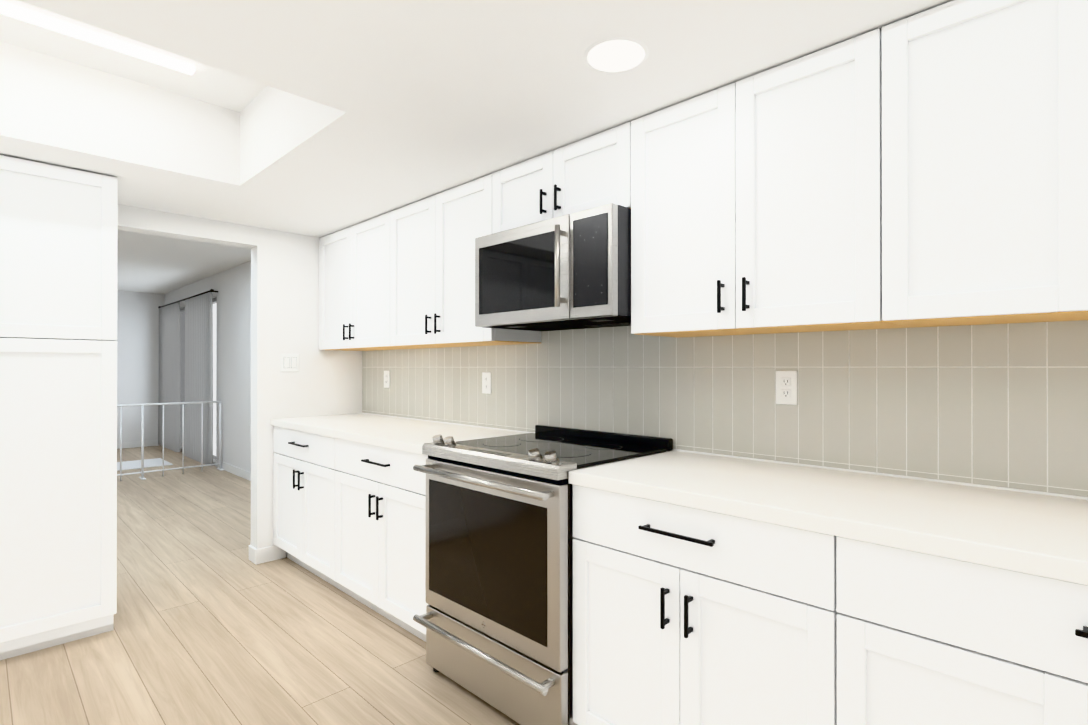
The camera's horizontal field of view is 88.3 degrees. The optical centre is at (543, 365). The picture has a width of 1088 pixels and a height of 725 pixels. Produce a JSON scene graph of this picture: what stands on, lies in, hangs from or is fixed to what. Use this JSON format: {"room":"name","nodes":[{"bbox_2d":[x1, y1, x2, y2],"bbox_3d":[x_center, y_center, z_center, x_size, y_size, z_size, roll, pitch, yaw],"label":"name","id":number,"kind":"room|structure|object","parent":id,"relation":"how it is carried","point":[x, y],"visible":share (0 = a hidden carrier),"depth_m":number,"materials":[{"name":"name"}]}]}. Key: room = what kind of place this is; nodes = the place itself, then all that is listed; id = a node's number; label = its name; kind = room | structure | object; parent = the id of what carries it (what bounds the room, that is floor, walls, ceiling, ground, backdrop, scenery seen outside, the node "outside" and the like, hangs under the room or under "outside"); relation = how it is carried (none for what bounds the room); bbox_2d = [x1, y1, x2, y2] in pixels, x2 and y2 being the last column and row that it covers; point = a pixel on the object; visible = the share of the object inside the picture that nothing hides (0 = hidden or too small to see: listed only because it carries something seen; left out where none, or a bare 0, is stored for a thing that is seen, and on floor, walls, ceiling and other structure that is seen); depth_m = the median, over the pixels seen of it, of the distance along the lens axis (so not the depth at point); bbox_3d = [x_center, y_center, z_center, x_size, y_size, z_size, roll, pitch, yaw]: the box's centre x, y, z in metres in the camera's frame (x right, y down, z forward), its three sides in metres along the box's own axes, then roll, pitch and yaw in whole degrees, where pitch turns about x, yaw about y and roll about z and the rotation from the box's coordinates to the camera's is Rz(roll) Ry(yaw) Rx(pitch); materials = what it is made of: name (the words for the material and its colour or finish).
{"room":"kitchen","nodes":[
{"label":"kitchen","id":0,"kind":"room"},
{"bbox_2d":[117,290,163,442],"bbox_3d":[-7.625,0.029,7.385,0.120,2.450,4.400,0,0,45],"label":"wall","id":1,"kind":"structure","parent":0,"point":[137,347],"depth_m":8.66,"materials":[{"name":"white paint"}]},
{"bbox_2d":[117,440,158,448],"bbox_3d":[-7.571,1.206,7.339,0.016,0.095,4.357,0,0,45],"label":"baseboard","id":2,"kind":"structure","parent":1,"relation":"attached to","point":[133,444],"depth_m":8.64,"materials":[{"name":"white wood"}]},
{"bbox_2d":[117,230,250,293],"bbox_3d":[-5.203,-1.178,5.001,6.680,0.050,4.400,0,0,45],"label":"ceiling","id":3,"kind":"structure","parent":0,"point":[151,263],"depth_m":6.11,"materials":[{"name":"white paint"}]},
{"bbox_2d":[164,261,250,471],"bbox_3d":[-3.627,0.052,6.597,6.920,2.500,0.150,0,0,45],"label":"wall","id":4,"kind":"structure","parent":0,"point":[231,297],"depth_m":6.55,"materials":[{"name":"white paint"}]},
{"bbox_2d":[158,289,217,307],"bbox_3d":[-5.007,-0.915,7.821,2.770,0.040,0.103,0,0,45],"label":"curtain rod","id":5,"kind":"object","parent":4,"relation":"attached to","point":[211,290],"visible":0.77,"depth_m":7.49,"materials":[{"name":"brown metal"}]},
{"bbox_2d":[158,302,179,451],"bbox_3d":[-5.582,0.164,8.338,1.150,2.125,0.056,0,0,45],"label":"sheer curtain","id":6,"kind":"object","parent":5,"relation":"hanging from","point":[169,316],"depth_m":8.24,"materials":[{"name":"grey fabric"}]},
{"bbox_2d":[184,292,212,465],"bbox_3d":[-4.478,0.161,7.250,1.150,2.125,0.056,0,0,45],"label":"sheer curtain","id":7,"kind":"object","parent":5,"relation":"hanging from","point":[198,348],"depth_m":7.16,"materials":[{"name":"grey fabric"}]},
{"bbox_2d":[216,459,250,480],"bbox_3d":[-2.682,1.201,5.587,3.920,0.095,0.016,0,0,45],"label":"baseboard","id":8,"kind":"structure","parent":4,"relation":"attached to","point":[245,474],"depth_m":6.42,"materials":[{"name":"white wood"}]},
{"bbox_2d":[117,204,361,556],"bbox_3d":[-2.322,0.017,3.078,0.120,2.450,2.790,0,0,45],"label":"wall","id":9,"kind":"structure","parent":0,"point":[284,292],"depth_m":3.60,"materials":[{"name":"white paint"}]},
{"bbox_2d":[249,544,285,560],"bbox_3d":[-1.599,1.197,3.903,0.013,0.095,0.857,0,0,45],"label":"baseboard","id":10,"kind":"structure","parent":9,"relation":"attached to","point":[265,554],"depth_m":3.55,"materials":[{"name":"white wood"}]},
{"bbox_2d":[281,353,298,371],"bbox_3d":[-1.658,-0.021,3.659,0.009,0.118,0.116,0,0,45],"label":"switch plate","id":11,"kind":"object","parent":9,"relation":"attached to","point":[289,362],"visible":1,"depth_m":3.65,"materials":[{"name":"white plastic"}]},
{"bbox_2d":[0,445,519,724],"bbox_3d":[-3.237,1.292,3.057,12.440,0.100,4.640,0,0,45],"label":"floor","id":12,"kind":"structure","parent":0,"point":[214,624],"depth_m":2.46,"materials":[{"name":"brown wood"}]},
{"bbox_2d":[0,155,116,659],"bbox_3d":[-2.467,0.184,2.429,0.580,2.113,0.922,0,0,45],"label":"pantry cabinet","id":13,"kind":"object","parent":12,"relation":"on","point":[58,405],"visible":0.98,"depth_m":2.44,"materials":[{"name":"white paint"}]},
{"bbox_2d":[117,458,172,470],"bbox_3d":[-5.246,1.247,7.003,0.700,0.012,0.900,0,0,45],"label":"rug","id":14,"kind":"object","parent":12,"relation":"on","point":[136,464],"visible":0.58,"depth_m":7.05,"materials":[{"name":"white fabric"}]},
{"bbox_2d":[117,401,223,480],"bbox_3d":[-4.452,0.835,6.214,0.180,0.832,1.590,0,0,45],"label":"railing","id":15,"kind":"object","parent":12,"relation":"on","point":[142,472],"visible":0.67,"depth_m":6.35,"materials":[{"name":"white metal"}]},
{"bbox_2d":[273,426,349,595],"bbox_3d":[-1.215,0.811,3.485,0.877,0.864,0.650,0,0,45],"label":"base cabinet","id":16,"kind":"object","parent":12,"relation":"on","point":[304,470],"visible":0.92,"depth_m":3.24,"materials":[{"name":"white paint"}]},
{"bbox_2d":[335,438,427,641],"bbox_3d":[-0.575,0.810,2.854,0.919,0.864,0.650,0,0,45],"label":"base cabinet","id":17,"kind":"object","parent":12,"relation":"on","point":[380,530],"visible":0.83,"depth_m":2.62,"materials":[{"name":"white paint"}]},
{"bbox_2d":[413,425,672,724],"bbox_3d":[-0.009,0.758,2.231,0.756,0.963,0.722,0,0,45],"label":"range","id":18,"kind":"object","parent":12,"relation":"on","point":[496,619],"visible":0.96,"depth_m":1.97,"materials":[{"name":"silver metal"}]},
{"bbox_2d":[573,484,837,724],"bbox_3d":[0.572,0.807,1.723,0.780,0.864,0.650,0,0,45],"label":"base cabinet","id":19,"kind":"object","parent":12,"relation":"on","point":[683,615],"visible":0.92,"depth_m":1.48,"materials":[{"name":"white paint"}]},
{"bbox_2d":[270,412,1087,584],"bbox_3d":[0.241,0.351,2.057,4.958,0.046,0.628,0,0,45],"label":"countertop","id":20,"kind":"structure","parent":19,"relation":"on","point":[1041,533],"depth_m":1.42,"materials":[{"name":"white stone"}]},
{"bbox_2d":[836,536,1087,724],"bbox_3d":[1.206,0.805,1.099,0.998,0.864,0.650,0,0,45],"label":"base cabinet","id":21,"kind":"object","parent":12,"relation":"on","point":[925,639],"visible":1,"depth_m":1.09,"materials":[{"name":"white paint"}]},
{"bbox_2d":[0,0,952,237],"bbox_3d":[-0.314,-1.080,1.186,5.400,0.405,2.670,0,0,45],"label":"ceiling","id":22,"kind":"structure","parent":0,"point":[318,118],"depth_m":1.92,"materials":[{"name":"white paint"}]},
{"bbox_2d":[0,1,194,74],"bbox_3d":[-1.780,-1.215,1.957,0.044,0.028,0.970,0,0,45],"label":"led strip","id":23,"kind":"object","parent":22,"relation":"attached to","point":[23,14],"visible":1,"depth_m":2.06,"materials":[{"name":"white plastic"}]},
{"bbox_2d":[583,36,648,72],"bbox_3d":[0.203,-0.874,1.582,0.184,0.003,0.184,0,0,45],"label":"recessed light","id":24,"kind":"object","parent":22,"relation":"in","point":[615,54],"visible":1,"depth_m":1.57,"materials":[{"name":"white plastic"}]},
{"bbox_3d":[0.665,-0.018,2.177,5.640,2.515,0.120,0,0,45],"label":"wall","id":25,"kind":"structure","parent":0,"visible":0},
{"bbox_2d":[319,212,427,350],"bbox_3d":[-1.094,-0.489,3.576,0.927,0.761,0.355,0,0,45],"label":"upper cabinet","id":26,"kind":"object","parent":25,"relation":"attached to","point":[354,287],"visible":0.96,"depth_m":3.44,"materials":[{"name":"white paint"}]},
{"bbox_2d":[390,174,540,347],"bbox_3d":[-0.448,-0.491,2.939,0.884,0.761,0.355,0,0,45],"label":"upper cabinet","id":27,"kind":"object","parent":25,"relation":"attached to","point":[432,271],"visible":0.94,"depth_m":2.80,"materials":[{"name":"white paint"}]},
{"bbox_2d":[492,122,630,233],"bbox_3d":[0.138,-0.719,2.363,0.759,0.308,0.355,0,0,45],"label":"upper cabinet","id":28,"kind":"object","parent":25,"relation":"attached to","point":[593,171],"visible":0.65,"depth_m":2.21,"materials":[{"name":"white paint"}]},
{"bbox_2d":[475,203,630,330],"bbox_3d":[0.097,-0.364,2.320,0.754,0.391,0.471,0,0,45],"label":"microwave","id":29,"kind":"object","parent":28,"relation":"attached to","point":[569,271],"visible":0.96,"depth_m":2.11,"materials":[{"name":"grey metal"}]},
{"bbox_2d":[362,320,1087,496],"bbox_3d":[0.478,0.057,2.271,4.999,0.554,0.008,0,0,45],"label":"backsplash","id":30,"kind":"structure","parent":25,"relation":"attached to","point":[1002,405],"depth_m":1.86,"materials":[{"name":"grey tile"}]},
{"bbox_2d":[384,370,389,387],"bbox_3d":[-1.060,0.089,3.774,0.072,0.116,0.009,0,0,45],"label":"electrical outlet","id":31,"kind":"object","parent":30,"relation":"attached to","point":[386,379],"visible":1,"depth_m":3.77,"materials":[{"name":"white plastic"}]},
{"bbox_2d":[482,372,490,393],"bbox_3d":[-0.312,0.092,3.037,0.072,0.116,0.009,0,0,45],"label":"electrical outlet","id":32,"kind":"object","parent":30,"relation":"attached to","point":[486,382],"visible":1,"depth_m":3.03,"materials":[{"name":"white plastic"}]},
{"bbox_2d":[776,371,796,404],"bbox_3d":[0.828,0.074,1.914,0.072,0.116,0.009,0,0,45],"label":"electrical outlet","id":33,"kind":"object","parent":30,"relation":"attached to","point":[786,387],"visible":1,"depth_m":1.91,"materials":[{"name":"white plastic"}]},
{"bbox_2d":[631,28,909,337],"bbox_3d":[0.688,-0.494,1.820,0.784,0.761,0.355,0,0,45],"label":"upper cabinet","id":34,"kind":"object","parent":25,"relation":"attached to","point":[756,203],"visible":1,"depth_m":1.66,"materials":[{"name":"white paint"}]},
{"bbox_2d":[882,0,1087,327],"bbox_3d":[1.252,-0.495,1.264,0.799,0.761,0.355,0,0,45],"label":"upper cabinet","id":35,"kind":"object","parent":25,"relation":"attached to","point":[984,162],"visible":1,"depth_m":1.30,"materials":[{"name":"white paint"}]},
{"label":"outside","id":36,"kind":"structure","parent":0,"visible":0},
{"bbox_2d":[213,303,216,455],"bbox_3d":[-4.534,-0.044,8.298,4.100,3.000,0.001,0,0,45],"label":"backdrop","id":37,"kind":"structure","parent":36,"point":[214,364],"depth_m":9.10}
]}

